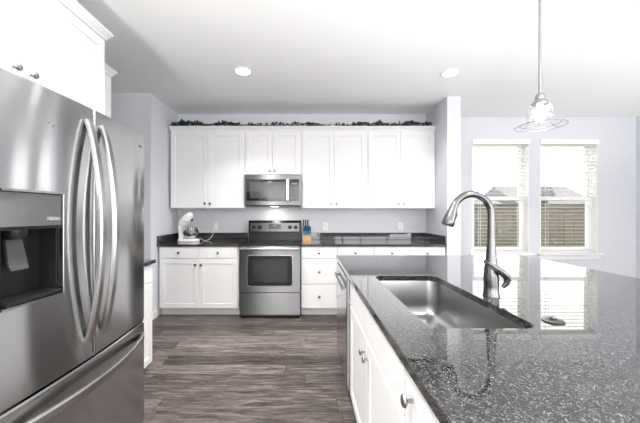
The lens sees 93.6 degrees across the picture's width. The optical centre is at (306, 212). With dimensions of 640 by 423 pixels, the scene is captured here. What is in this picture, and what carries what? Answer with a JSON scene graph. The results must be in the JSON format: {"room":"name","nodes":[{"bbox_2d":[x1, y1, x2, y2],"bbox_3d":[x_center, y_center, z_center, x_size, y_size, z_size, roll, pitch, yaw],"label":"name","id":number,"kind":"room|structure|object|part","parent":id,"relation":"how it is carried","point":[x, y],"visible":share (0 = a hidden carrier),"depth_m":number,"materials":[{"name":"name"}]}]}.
{"room":"kitchen","nodes":[
{"label":"kitchen","id":0,"kind":"room"},
{"bbox_2d":[111,93,177,315],"bbox_3d":[-2.748,-0.073,4.100,1.705,2.760,0.920,0,0,0],"label":"wall","id":1,"kind":"structure","parent":0,"point":[144,113],"depth_m":3.70,"materials":[{"name":"white paint"}]},
{"bbox_2d":[152,309,156,319],"bbox_3d":[-2.691,1.260,3.700,1.619,0.095,0.149,0,0,0],"label":"baseboard","id":2,"kind":"structure","parent":1,"relation":"attached to","point":[154,313],"depth_m":3.70,"materials":[{"name":"white wood"}]},
{"bbox_2d":[143,313,356,422],"bbox_3d":[0.765,1.357,0.077,8.730,0.100,9.255,0,0,0],"label":"floor","id":3,"kind":"structure","parent":0,"point":[202,368],"depth_m":2.49,"materials":[{"name":"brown wood"}]},
{"bbox_2d":[0,67,143,422],"bbox_3d":[-1.342,0.415,1.320,0.967,1.773,0.922,0,0,0],"label":"refrigerator","id":4,"kind":"object","parent":3,"relation":"on","point":[72,174],"visible":1,"depth_m":1.16,"materials":[{"name":"grey metal"}]},
{"bbox_3d":[-0.987,0.072,1.012,0.068,0.030,0.068,0,0,0],"label":"water spout","id":5,"kind":"part","parent":4,"relation":"part of","materials":[{"name":"black plastic"}]},
{"bbox_3d":[-0.963,-0.011,1.042,0.030,0.113,0.219,0,0,4],"label":"dispenser control panel","id":6,"kind":"part","parent":4,"relation":"part of","materials":[{"name":"silver metal"}]},
{"bbox_3d":[-0.985,0.086,1.088,0.096,1.087,0.458,0,0,0],"label":"door","id":7,"kind":"part","parent":4,"relation":"part of","materials":[{"name":"silver metal"}]},
{"bbox_3d":[-0.985,0.934,1.320,0.096,0.595,0.922,0,0,0],"label":"freezer drawer","id":8,"kind":"part","parent":4,"relation":"part of","materials":[{"name":"silver metal"}]},
{"bbox_3d":[-0.914,0.707,1.320,0.098,0.038,0.841,0,0,0],"label":"handle","id":9,"kind":"part","parent":4,"relation":"part of","materials":[{"name":"silver metal"}]},
{"bbox_3d":[-0.900,0.074,1.275,0.083,0.943,0.038,0,0,0],"label":"handle","id":10,"kind":"part","parent":4,"relation":"part of","materials":[{"name":"silver metal"}]},
{"bbox_3d":[-0.900,0.074,1.365,0.083,0.943,0.038,0,0,0],"label":"handle","id":11,"kind":"part","parent":4,"relation":"part of","materials":[{"name":"silver metal"}]},
{"bbox_3d":[-0.985,0.086,1.552,0.096,1.087,0.458,0,0,0],"label":"door","id":12,"kind":"part","parent":4,"relation":"part of","materials":[{"name":"silver metal"}]},
{"bbox_2d":[144,264,151,367],"bbox_3d":[-1.598,0.865,2.185,0.660,0.882,0.700,0,0,0],"label":"base cabinet","id":13,"kind":"object","parent":3,"relation":"on","point":[147,269],"visible":0.07,"depth_m":2.46,"materials":[{"name":"white wood"}]},
{"bbox_3d":[-1.310,0.501,2.185,0.020,0.137,0.676,0,0,0],"label":"drawer","id":14,"kind":"part","parent":13,"relation":"part of","materials":[{"name":"white wood"}]},
{"bbox_2d":[144,259,155,265],"bbox_3d":[-1.606,0.356,2.190,0.644,0.134,0.720,0,0,0],"label":"countertop","id":15,"kind":"structure","parent":13,"relation":"on","point":[146,261],"depth_m":2.48,"materials":[{"name":"stone"}]},
{"bbox_2d":[159,246,239,314],"bbox_3d":[-1.368,0.865,4.072,1.008,0.882,0.646,0,0,0],"label":"base cabinet","id":16,"kind":"object","parent":3,"relation":"on","point":[192,280],"visible":1,"depth_m":3.79,"materials":[{"name":"white wood"}]},
{"bbox_3d":[-1.608,0.501,3.790,0.484,0.137,0.020,0,0,0],"label":"drawer","id":17,"kind":"part","parent":16,"relation":"part of","materials":[{"name":"white wood"}]},
{"bbox_3d":[-1.608,0.890,3.790,0.484,0.619,0.020,0,0,0],"label":"door","id":18,"kind":"part","parent":16,"relation":"part of","materials":[{"name":"white wood"}]},
{"bbox_2d":[156,233,247,246],"bbox_3d":[-1.378,0.356,4.089,1.032,0.134,0.638,0,0,0],"label":"countertop","id":19,"kind":"structure","parent":16,"relation":"on","point":[218,239],"depth_m":4.09,"materials":[{"name":"stone"}]},
{"bbox_2d":[177,212,215,241],"bbox_3d":[-1.519,0.189,4.177,0.519,0.406,0.252,0,0,-27],"label":"stand mixer","id":20,"kind":"object","parent":19,"relation":"on","point":[186,234],"visible":1,"depth_m":4.08,"materials":[{"name":"white metal"}]},
{"bbox_2d":[182,227,198,238],"bbox_3d":[-1.600,0.271,4.130,0.225,0.155,0.225,0,0,28],"label":"bowl","id":21,"kind":"object","parent":20,"relation":"on","point":[187,232],"depth_m":4.05,"materials":[{"name":"silver metal"}]},
{"bbox_3d":[-1.118,0.501,3.790,0.488,0.137,0.020,0,0,0],"label":"drawer","id":22,"kind":"part","parent":16,"relation":"part of","materials":[{"name":"white wood"}]},
{"bbox_3d":[-1.118,0.890,3.790,0.488,0.619,0.020,0,0,0],"label":"door","id":23,"kind":"part","parent":16,"relation":"part of","materials":[{"name":"white wood"}]},
{"bbox_2d":[239,220,301,317],"bbox_3d":[-0.458,0.707,3.991,0.761,1.200,0.698,0,0,0],"label":"range","id":24,"kind":"object","parent":3,"relation":"on","point":[270,258],"visible":1,"depth_m":3.70,"materials":[{"name":"grey metal"}]},
{"bbox_3d":[-0.458,0.438,3.671,0.745,0.033,0.057,0,0,0],"label":"handle","id":25,"kind":"part","parent":24,"relation":"part of","materials":[{"name":"silver metal"}]},
{"bbox_3d":[-0.458,1.125,3.709,0.749,0.265,0.019,0,0,0],"label":"storage drawer","id":26,"kind":"part","parent":24,"relation":"part of","materials":[{"name":"silver metal"}]},
{"bbox_3d":[-0.458,0.697,3.708,0.749,0.570,0.021,0,0,0],"label":"oven door","id":27,"kind":"part","parent":24,"relation":"part of","materials":[{"name":"silver metal"}]},
{"bbox_2d":[239,240,301,244],"bbox_3d":[-0.458,0.393,4.014,0.761,0.016,0.612,0,0,0],"label":"cooktop","id":28,"kind":"object","parent":24,"relation":"in","point":[249,242],"depth_m":3.92,"materials":[{"name":"black glass"}]},
{"bbox_3d":[-0.458,0.202,4.275,0.693,0.120,0.011,0,0,0],"label":"control panel","id":29,"kind":"part","parent":24,"relation":"part of","materials":[{"name":"silver metal"}]},
{"bbox_2d":[301,247,336,314],"bbox_3d":[0.151,0.865,4.072,0.453,0.882,0.646,0,0,0],"label":"base cabinet","id":30,"kind":"object","parent":3,"relation":"on","point":[318,264],"visible":0.94,"depth_m":3.78,"materials":[{"name":"white wood"}]},
{"bbox_3d":[0.152,1.052,3.790,0.442,0.297,0.020,0,0,0],"label":"drawer","id":31,"kind":"part","parent":30,"relation":"part of","materials":[{"name":"white wood"}]},
{"bbox_3d":[0.152,0.737,3.790,0.442,0.311,0.020,0,0,0],"label":"drawer","id":32,"kind":"part","parent":30,"relation":"part of","materials":[{"name":"white wood"}]},
{"bbox_3d":[0.152,0.501,3.790,0.442,0.137,0.020,0,0,0],"label":"drawer","id":33,"kind":"part","parent":30,"relation":"part of","materials":[{"name":"white wood"}]},
{"bbox_2d":[301,233,445,246],"bbox_3d":[0.837,0.356,4.089,1.825,0.134,0.638,0,0,0],"label":"countertop","id":34,"kind":"structure","parent":30,"relation":"on","point":[317,239],"depth_m":4.20,"materials":[{"name":"stone"}]},
{"bbox_2d":[303,227,310,240],"bbox_3d":[-0.001,0.292,4.215,0.114,0.200,0.131,0,0,0],"label":"knife block","id":35,"kind":"object","parent":34,"relation":"on","point":[306,234],"visible":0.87,"depth_m":4.15,"materials":[{"name":"brown wood"}]},
{"bbox_2d":[335,262,350,392],"bbox_3d":[0.571,0.865,2.321,0.668,0.880,0.651,0,0,0],"label":"dishwasher","id":36,"kind":"object","parent":3,"relation":"on","point":[343,283],"visible":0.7,"depth_m":2.10,"materials":[{"name":"grey metal"}]},
{"bbox_3d":[0.251,0.519,2.322,0.027,0.025,0.515,0,0,0],"label":"handle","id":37,"kind":"part","parent":36,"relation":"part of","materials":[{"name":"silver metal"}]},
{"bbox_2d":[336,247,372,314],"bbox_3d":[0.611,0.865,4.072,0.463,0.882,0.646,0,0,0],"label":"base cabinet","id":38,"kind":"object","parent":3,"relation":"on","point":[340,250],"visible":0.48,"depth_m":3.78,"materials":[{"name":"white wood"}]},
{"bbox_3d":[0.611,0.501,3.790,0.453,0.137,0.020,0,0,0],"label":"drawer","id":39,"kind":"part","parent":38,"relation":"part of","materials":[{"name":"white wood"}]},
{"bbox_2d":[350,282,404,422],"bbox_3d":[0.579,0.865,1.433,0.652,0.882,1.105,0,0,0],"label":"base cabinet","id":40,"kind":"object","parent":3,"relation":"on","point":[377,374],"visible":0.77,"depth_m":1.33,"materials":[{"name":"white wood"}]},
{"bbox_3d":[0.295,0.904,1.707,0.020,0.591,0.544,0,0,0],"label":"door","id":41,"kind":"part","parent":40,"relation":"part of","materials":[{"name":"white wood"}]},
{"bbox_3d":[0.269,0.680,1.395,0.032,0.036,0.036,0,0,0],"label":"knob","id":42,"kind":"part","parent":40,"relation":"part of","materials":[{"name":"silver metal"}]},
{"bbox_3d":[0.295,0.904,1.159,0.020,0.591,0.545,0,0,0],"label":"door","id":43,"kind":"part","parent":40,"relation":"part of","materials":[{"name":"white wood"}]},
{"bbox_2d":[373,247,444,254],"bbox_3d":[1.293,0.865,4.072,0.900,0.882,0.646,0,0,0],"label":"base cabinet","id":44,"kind":"object","parent":3,"relation":"on","point":[376,250],"visible":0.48,"depth_m":3.78,"materials":[{"name":"white wood"}]},
{"bbox_3d":[1.069,0.501,3.790,0.443,0.137,0.020,0,0,0],"label":"drawer","id":45,"kind":"part","parent":44,"relation":"part of","materials":[{"name":"white wood"}]},
{"bbox_3d":[1.516,0.501,3.790,0.443,0.137,0.020,0,0,0],"label":"drawer","id":46,"kind":"part","parent":44,"relation":"part of","materials":[{"name":"white wood"}]},
{"bbox_2d":[400,368,439,422],"bbox_3d":[0.579,0.865,0.569,0.652,0.882,0.620,0,0,0],"label":"base cabinet","id":47,"kind":"object","parent":3,"relation":"on","point":[417,410],"visible":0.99,"depth_m":0.80,"materials":[{"name":"white wood"}]},
{"bbox_3d":[0.269,0.507,0.809,0.032,0.036,0.036,0,0,0],"label":"knob","id":48,"kind":"part","parent":47,"relation":"part of","materials":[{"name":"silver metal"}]},
{"bbox_3d":[0.974,0.865,1.510,1.373,0.882,2.500,0,0,0],"label":"kitchen island","id":49,"kind":"object","parent":3,"relation":"on","visible":0},
{"bbox_2d":[336,255,639,422],"bbox_3d":[1.131,0.408,1.496,1.727,0.030,2.593,0,0,0],"label":"island countertop","id":50,"kind":"structure","parent":49,"relation":"on","point":[585,368],"depth_m":0.93,"materials":[{"name":"stone"}]},
{"bbox_2d":[380,281,524,328],"bbox_3d":[0.609,0.535,1.448,0.426,0.222,0.899,0,0,0],"label":"sink","id":51,"kind":"object","parent":50,"relation":"in","point":[435,304],"visible":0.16,"depth_m":1.73,"materials":[{"name":"grey metal"}]},
{"bbox_2d":[442,191,510,297],"bbox_3d":[0.789,0.144,1.409,0.299,0.498,0.093,0,0,0],"label":"faucet","id":52,"kind":"object","parent":50,"relation":"on","point":[491,273],"visible":1,"depth_m":1.40,"materials":[{"name":"silver metal"}]},
{"bbox_3d":[0.784,0.031,1.420,0.208,0.273,0.033,0,0,0],"label":"spout","id":53,"kind":"part","parent":52,"relation":"part of","materials":[{"name":"silver metal"}]},
{"bbox_3d":[0.882,0.285,1.385,0.112,0.128,0.042,0,0,16],"label":"lever","id":54,"kind":"part","parent":52,"relation":"part of","materials":[{"name":"silver metal"}]},
{"bbox_2d":[541,316,565,323],"bbox_3d":[0.894,0.385,1.090,0.070,0.016,0.070,0,0,0],"label":"stopper","id":55,"kind":"object","parent":50,"relation":"on","point":[551,319],"visible":1,"depth_m":1.08,"materials":[{"name":"grey metal"}]},
{"bbox_2d":[178,114,425,241],"bbox_3d":[-0.072,-0.073,4.485,3.645,2.760,0.150,0,0,0],"label":"wall","id":56,"kind":"structure","parent":0,"point":[227,220],"depth_m":4.41,"materials":[{"name":"white paint"}]},
{"bbox_2d":[157,233,178,243],"bbox_3d":[-1.885,0.341,4.094,0.019,0.104,0.628,0,0,0],"label":"backsplash","id":57,"kind":"structure","parent":56,"relation":"attached to","point":[168,237],"depth_m":4.03,"materials":[{"name":"stone"}]},
{"bbox_2d":[171,131,248,208],"bbox_3d":[-1.359,-0.593,4.228,1.013,1.060,0.360,0,0,0],"label":"upper cabinet","id":58,"kind":"object","parent":56,"relation":"attached to","point":[208,167],"visible":1,"depth_m":4.09,"materials":[{"name":"white wood"}]},
{"bbox_3d":[-1.600,-0.589,4.090,0.502,1.040,0.020,0,0,0],"label":"door","id":59,"kind":"part","parent":58,"relation":"part of","materials":[{"name":"white wood"}]},
{"bbox_3d":[-1.105,-0.589,4.090,0.479,1.040,0.020,0,0,0],"label":"door","id":60,"kind":"part","parent":58,"relation":"part of","materials":[{"name":"white wood"}]},
{"bbox_2d":[212,223,216,230],"bbox_3d":[-1.353,0.200,4.405,0.072,0.116,0.009,0,0,0],"label":"wall outlet","id":61,"kind":"object","parent":56,"relation":"attached to","point":[214,227],"visible":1,"depth_m":4.40,"materials":[{"name":"white plastic"}]},
{"bbox_2d":[196,233,247,239],"bbox_3d":[-1.368,0.341,4.398,1.012,0.104,0.020,0,0,0],"label":"backsplash","id":62,"kind":"structure","parent":56,"relation":"attached to","point":[205,236],"depth_m":4.39,"materials":[{"name":"stone"}]},
{"bbox_2d":[245,131,300,174],"bbox_3d":[-0.464,-0.822,4.228,0.772,0.602,0.360,0,0,0],"label":"upper cabinet","id":63,"kind":"object","parent":56,"relation":"attached to","point":[266,152],"visible":0.98,"depth_m":4.09,"materials":[{"name":"white wood"}]},
{"bbox_3d":[-0.653,-0.818,4.090,0.365,0.582,0.020,0,0,0],"label":"door","id":64,"kind":"part","parent":63,"relation":"part of","materials":[{"name":"white wood"}]},
{"bbox_2d":[244,175,300,206],"bbox_3d":[-0.456,-0.297,4.170,0.757,0.418,0.465,0,0,0],"label":"microwave","id":65,"kind":"object","parent":63,"relation":"attached to","point":[259,190],"visible":0.98,"depth_m":3.98,"materials":[{"name":"grey metal"}]},
{"bbox_3d":[-0.519,-0.306,3.990,0.570,0.283,0.010,0,0,0],"label":"door","id":66,"kind":"part","parent":65,"relation":"part of","materials":[{"name":"black glass"}]},
{"bbox_3d":[-0.256,-0.306,3.961,0.044,0.297,0.048,0,0,0],"label":"handle","id":67,"kind":"part","parent":65,"relation":"part of","materials":[{"name":"silver metal"}]},
{"bbox_3d":[-0.168,-0.306,3.990,0.120,0.283,0.010,0,0,0],"label":"control panel","id":68,"kind":"part","parent":65,"relation":"part of","materials":[{"name":"black glass"}]},
{"bbox_3d":[-0.280,-0.818,4.090,0.375,0.582,0.020,0,0,0],"label":"door","id":69,"kind":"part","parent":63,"relation":"part of","materials":[{"name":"white wood"}]},
{"bbox_2d":[169,126,435,130],"bbox_3d":[-0.062,-1.151,4.234,3.620,0.054,0.348,0,0,0],"label":"trim","id":70,"kind":"structure","parent":56,"relation":"attached to","point":[171,128],"depth_m":4.08,"materials":[{"name":"white wood"}]},
{"bbox_2d":[171,119,431,125],"bbox_3d":[-0.075,-1.231,4.101,3.600,0.098,0.150,0,0,0],"label":"garland","id":71,"kind":"object","parent":70,"relation":"on","point":[181,122],"visible":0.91,"depth_m":4.08,"materials":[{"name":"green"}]},
{"bbox_2d":[323,222,327,229],"bbox_3d":[0.270,0.197,4.405,0.072,0.116,0.009,0,0,0],"label":"wall outlet","id":72,"kind":"object","parent":56,"relation":"attached to","point":[325,224],"visible":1,"depth_m":4.40,"materials":[{"name":"white plastic"}]},
{"bbox_2d":[301,131,366,208],"bbox_3d":[0.371,-0.593,4.228,0.895,1.060,0.360,0,0,0],"label":"upper cabinet","id":73,"kind":"object","parent":56,"relation":"attached to","point":[333,163],"visible":1,"depth_m":4.09,"materials":[{"name":"white wood"}]},
{"bbox_3d":[0.151,-0.589,4.090,0.427,1.040,0.020,0,0,0],"label":"door","id":74,"kind":"part","parent":73,"relation":"part of","materials":[{"name":"white wood"}]},
{"bbox_3d":[0.587,-0.589,4.090,0.436,1.040,0.020,0,0,0],"label":"door","id":75,"kind":"part","parent":73,"relation":"part of","materials":[{"name":"white wood"}]},
{"bbox_2d":[302,233,424,239],"bbox_3d":[0.827,0.341,4.398,1.805,0.104,0.020,0,0,0],"label":"backsplash","id":76,"kind":"structure","parent":56,"relation":"attached to","point":[314,236],"depth_m":4.39,"materials":[{"name":"stone"}]},
{"bbox_2d":[366,131,434,208],"bbox_3d":[1.284,-0.593,4.228,0.926,1.060,0.360,0,0,0],"label":"upper cabinet","id":77,"kind":"object","parent":56,"relation":"attached to","point":[400,164],"visible":1,"depth_m":4.09,"materials":[{"name":"white wood"}]},
{"bbox_3d":[1.054,-0.589,4.090,0.438,1.040,0.020,0,0,0],"label":"door","id":78,"kind":"part","parent":77,"relation":"part of","materials":[{"name":"white wood"}]},
{"bbox_3d":[1.505,-0.589,4.090,0.456,1.040,0.020,0,0,0],"label":"door","id":79,"kind":"part","parent":77,"relation":"part of","materials":[{"name":"white wood"}]},
{"bbox_2d":[398,222,402,229],"bbox_3d":[1.378,0.192,4.405,0.072,0.116,0.009,0,0,0],"label":"wall outlet","id":80,"kind":"object","parent":56,"relation":"attached to","point":[400,224],"visible":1,"depth_m":4.40,"materials":[{"name":"white plastic"}]},
{"bbox_2d":[57,0,639,116],"bbox_3d":[0.765,-1.503,0.077,8.730,0.100,9.255,0,0,0],"label":"ceiling","id":81,"kind":"structure","parent":0,"point":[303,56],"depth_m":2.79,"materials":[{"name":"white paint"}]},
{"bbox_2d":[233,66,252,75],"bbox_3d":[-0.655,-1.448,3.070,0.196,0.009,0.196,0,0,0],"label":"recessed light","id":82,"kind":"object","parent":81,"relation":"in","point":[243,71],"visible":1,"depth_m":3.06,"materials":[{"name":"white"}]},
{"bbox_2d":[440,68,460,77],"bbox_3d":[1.483,-1.448,3.110,0.196,0.009,0.196,0,0,0],"label":"recessed light","id":83,"kind":"object","parent":81,"relation":"in","point":[452,72],"visible":1,"depth_m":3.09,"materials":[{"name":"white"}]},
{"bbox_2d":[514,0,568,131],"bbox_3d":[1.165,-0.943,1.500,0.216,1.020,0.216,0,0,0],"label":"pendant light","id":84,"kind":"object","parent":81,"relation":"hanging from","point":[540,113],"visible":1,"depth_m":1.49,"materials":[{"name":"clear glass"}]},
{"bbox_3d":[1.165,-1.003,1.500,0.013,0.840,0.013,0,0,0],"label":"rod","id":85,"kind":"part","parent":84,"relation":"part of","materials":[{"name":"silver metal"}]},
{"bbox_3d":[1.165,-0.502,1.500,0.056,0.079,0.056,0,0,0],"label":"bulb","id":86,"kind":"part","parent":84,"relation":"part of","materials":[{"name":"white glass"}]},
{"bbox_2d":[426,96,460,254],"bbox_3d":[1.833,-0.073,4.218,0.165,2.760,0.955,0,0,0],"label":"wall","id":87,"kind":"structure","parent":0,"point":[446,116],"depth_m":3.74,"materials":[{"name":"white paint"}]},
{"bbox_2d":[425,233,445,243],"bbox_3d":[1.740,0.341,4.094,0.019,0.104,0.628,0,0,0],"label":"backsplash","id":88,"kind":"structure","parent":87,"relation":"attached to","point":[428,236],"depth_m":4.04,"materials":[{"name":"stone"}]},
{"bbox_2d":[461,117,635,277],"bbox_3d":[3.447,-0.073,4.593,3.065,2.760,0.205,0,0,0],"label":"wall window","id":89,"kind":"structure","parent":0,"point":[616,148],"depth_m":4.55,"materials":[{"name":"white paint"}]},
{"bbox_2d":[472,144,528,252],"bbox_3d":[2.933,-0.253,4.620,0.865,1.720,0.147,0,0,0],"label":"window","id":90,"kind":"structure","parent":89,"relation":"attached to","point":[523,226],"depth_m":4.62,"materials":[{"name":"white plastic"}]},
{"bbox_3d":[2.933,-0.646,4.675,0.807,0.877,0.030,0,0,0],"label":"sash","id":91,"kind":"part","parent":90,"relation":"part of","materials":[{"name":"white plastic"}]},
{"bbox_3d":[2.933,0.163,4.641,0.807,0.830,0.032,0,0,0],"label":"sash","id":92,"kind":"part","parent":90,"relation":"part of","materials":[{"name":"white plastic"}]},
{"bbox_2d":[472,139,530,252],"bbox_3d":[2.933,-0.257,4.564,0.875,1.716,0.094,0,0,0],"label":"window blind","id":93,"kind":"object","parent":89,"relation":"attached to","point":[477,142],"visible":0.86,"depth_m":4.56,"materials":[{"name":"white plastic"}]},
{"bbox_3d":[2.632,-0.232,4.582,0.004,1.637,0.057,0,0,0],"label":"ladder cord","id":94,"kind":"part","parent":93,"relation":"part of","materials":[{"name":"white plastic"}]},
{"bbox_3d":[2.933,0.592,4.582,0.835,0.018,0.048,0,0,0],"label":"rail","id":95,"kind":"part","parent":93,"relation":"part of","materials":[{"name":"white plastic"}]},
{"bbox_3d":[3.233,-0.232,4.582,0.004,1.637,0.057,0,0,0],"label":"ladder cord","id":96,"kind":"part","parent":93,"relation":"part of","materials":[{"name":"white fabric"}]},
{"bbox_2d":[540,144,596,252],"bbox_3d":[3.965,-0.253,4.620,0.870,1.720,0.147,0,0,0],"label":"window","id":97,"kind":"structure","parent":89,"relation":"attached to","point":[590,227],"depth_m":4.62,"materials":[{"name":"white plastic"}]},
{"bbox_3d":[3.965,-0.646,4.675,0.812,0.877,0.030,0,0,0],"label":"sash","id":98,"kind":"part","parent":97,"relation":"part of","materials":[{"name":"white plastic"}]},
{"bbox_3d":[3.965,0.163,4.641,0.812,0.830,0.032,0,0,0],"label":"sash","id":99,"kind":"part","parent":97,"relation":"part of","materials":[{"name":"white plastic"}]},
{"bbox_2d":[540,139,598,252],"bbox_3d":[3.965,-0.257,4.564,0.880,1.716,0.094,0,0,0],"label":"window blind","id":100,"kind":"object","parent":89,"relation":"attached to","point":[545,142],"visible":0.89,"depth_m":4.57,"materials":[{"name":"white plastic"}]},
{"bbox_3d":[3.663,-0.232,4.582,0.004,1.637,0.057,0,0,0],"label":"ladder cord","id":101,"kind":"part","parent":100,"relation":"part of","materials":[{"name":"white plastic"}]},
{"bbox_3d":[3.965,0.592,4.582,0.840,0.018,0.048,0,0,0],"label":"rail","id":102,"kind":"part","parent":100,"relation":"part of","materials":[{"name":"white plastic"}]},
{"bbox_2d":[636,116,639,278],"bbox_3d":[5.055,-0.073,0.072,0.150,2.760,9.245,0,0,0],"label":"wall","id":103,"kind":"structure","parent":0,"point":[638,117],"depth_m":4.51,"materials":[{"name":"white paint"}]},
{"bbox_3d":[-1.990,-0.073,-0.920,0.120,2.760,6.960,0,0,0],"label":"wall","id":104,"kind":"structure","parent":0,"visible":0},
{"bbox_2d":[0,0,104,114],"bbox_3d":[-1.598,-0.838,1.372,0.660,0.570,1.144,0,0,0],"label":"upper cabinet","id":105,"kind":"object","parent":104,"relation":"attached to","point":[42,42],"visible":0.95,"depth_m":1.55,"materials":[{"name":"white wood"}]},
{"bbox_3d":[-1.310,-0.840,1.094,0.020,0.539,0.560,0,0,0],"label":"door","id":106,"kind":"part","parent":105,"relation":"part of","materials":[{"name":"white wood"}]},
{"bbox_3d":[-1.284,-0.648,1.330,0.032,0.036,0.036,0,0,0],"label":"knob","id":107,"kind":"part","parent":105,"relation":"part of","materials":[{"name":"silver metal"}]},
{"bbox_3d":[-1.284,-0.648,1.412,0.032,0.036,0.036,0,0,0],"label":"knob","id":108,"kind":"part","parent":105,"relation":"part of","materials":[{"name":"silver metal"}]},
{"bbox_2d":[58,0,112,40],"bbox_3d":[-1.604,-1.151,1.392,0.648,0.054,1.184,0,0,0],"label":"trim","id":109,"kind":"structure","parent":105,"relation":"on","point":[78,10],"depth_m":1.77,"materials":[{"name":"white wood"}]},
{"bbox_2d":[105,74,110,117],"bbox_3d":[-1.751,-0.593,2.230,0.354,1.060,0.480,0,0,0],"label":"upper cabinet","id":110,"kind":"object","parent":104,"relation":"attached to","point":[107,78],"visible":0.02,"depth_m":2.42,"materials":[{"name":"white wood"}]},
{"bbox_2d":[105,63,117,76],"bbox_3d":[-1.756,-1.151,2.250,0.343,0.054,0.520,0,0,0],"label":"trim","id":111,"kind":"structure","parent":110,"relation":"on","point":[109,71],"depth_m":2.43,"materials":[{"name":"white wood"}]},
{"label":"outside","id":112,"kind":"structure","parent":0,"visible":0},
{"bbox_3d":[25.000,1.857,47.373,70.000,0.100,85.255,0,0,0],"label":"ground","id":113,"kind":"structure","parent":112,"visible":0},
{"bbox_2d":[474,191,501,205],"bbox_3d":[16.500,-0.493,38.500,10.800,4.600,10.000,0,0,0],"label":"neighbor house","id":114,"kind":"structure","parent":113,"relation":"on","point":[476,203],"depth_m":34.00,"materials":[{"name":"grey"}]},
{"bbox_2d":[474,206,584,246],"bbox_3d":[7.067,0.789,8.605,13.134,1.955,0.130,0,0,0],"label":"fence","id":115,"kind":"object","parent":113,"relation":"on","point":[558,234],"visible":0.12,"depth_m":8.59,"materials":[{"name":"beige wood"}]},
{"bbox_3d":[7.000,-0.171,8.605,13.000,0.035,0.130,0,0,0],"label":"cap rail","id":116,"kind":"part","parent":115,"relation":"part of","materials":[{"name":"wood"}]},
{"bbox_2d":[484,187,584,205],"bbox_3d":[30.000,-0.893,40.500,9.800,5.400,10.000,0,0,0],"label":"neighbor house","id":117,"kind":"structure","parent":113,"relation":"on","point":[504,203],"depth_m":38.06,"materials":[{"name":"grey"}]},
{"bbox_2d":[541,187,554,205],"bbox_3d":[22.961,-0.414,30.089,2.503,4.452,3.175,0,0,0],"label":"tree","id":118,"kind":"object","parent":113,"relation":"on","point":[542,191],"visible":0.09,"depth_m":28.96,"materials":[{"name":"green plant"}]}
]}

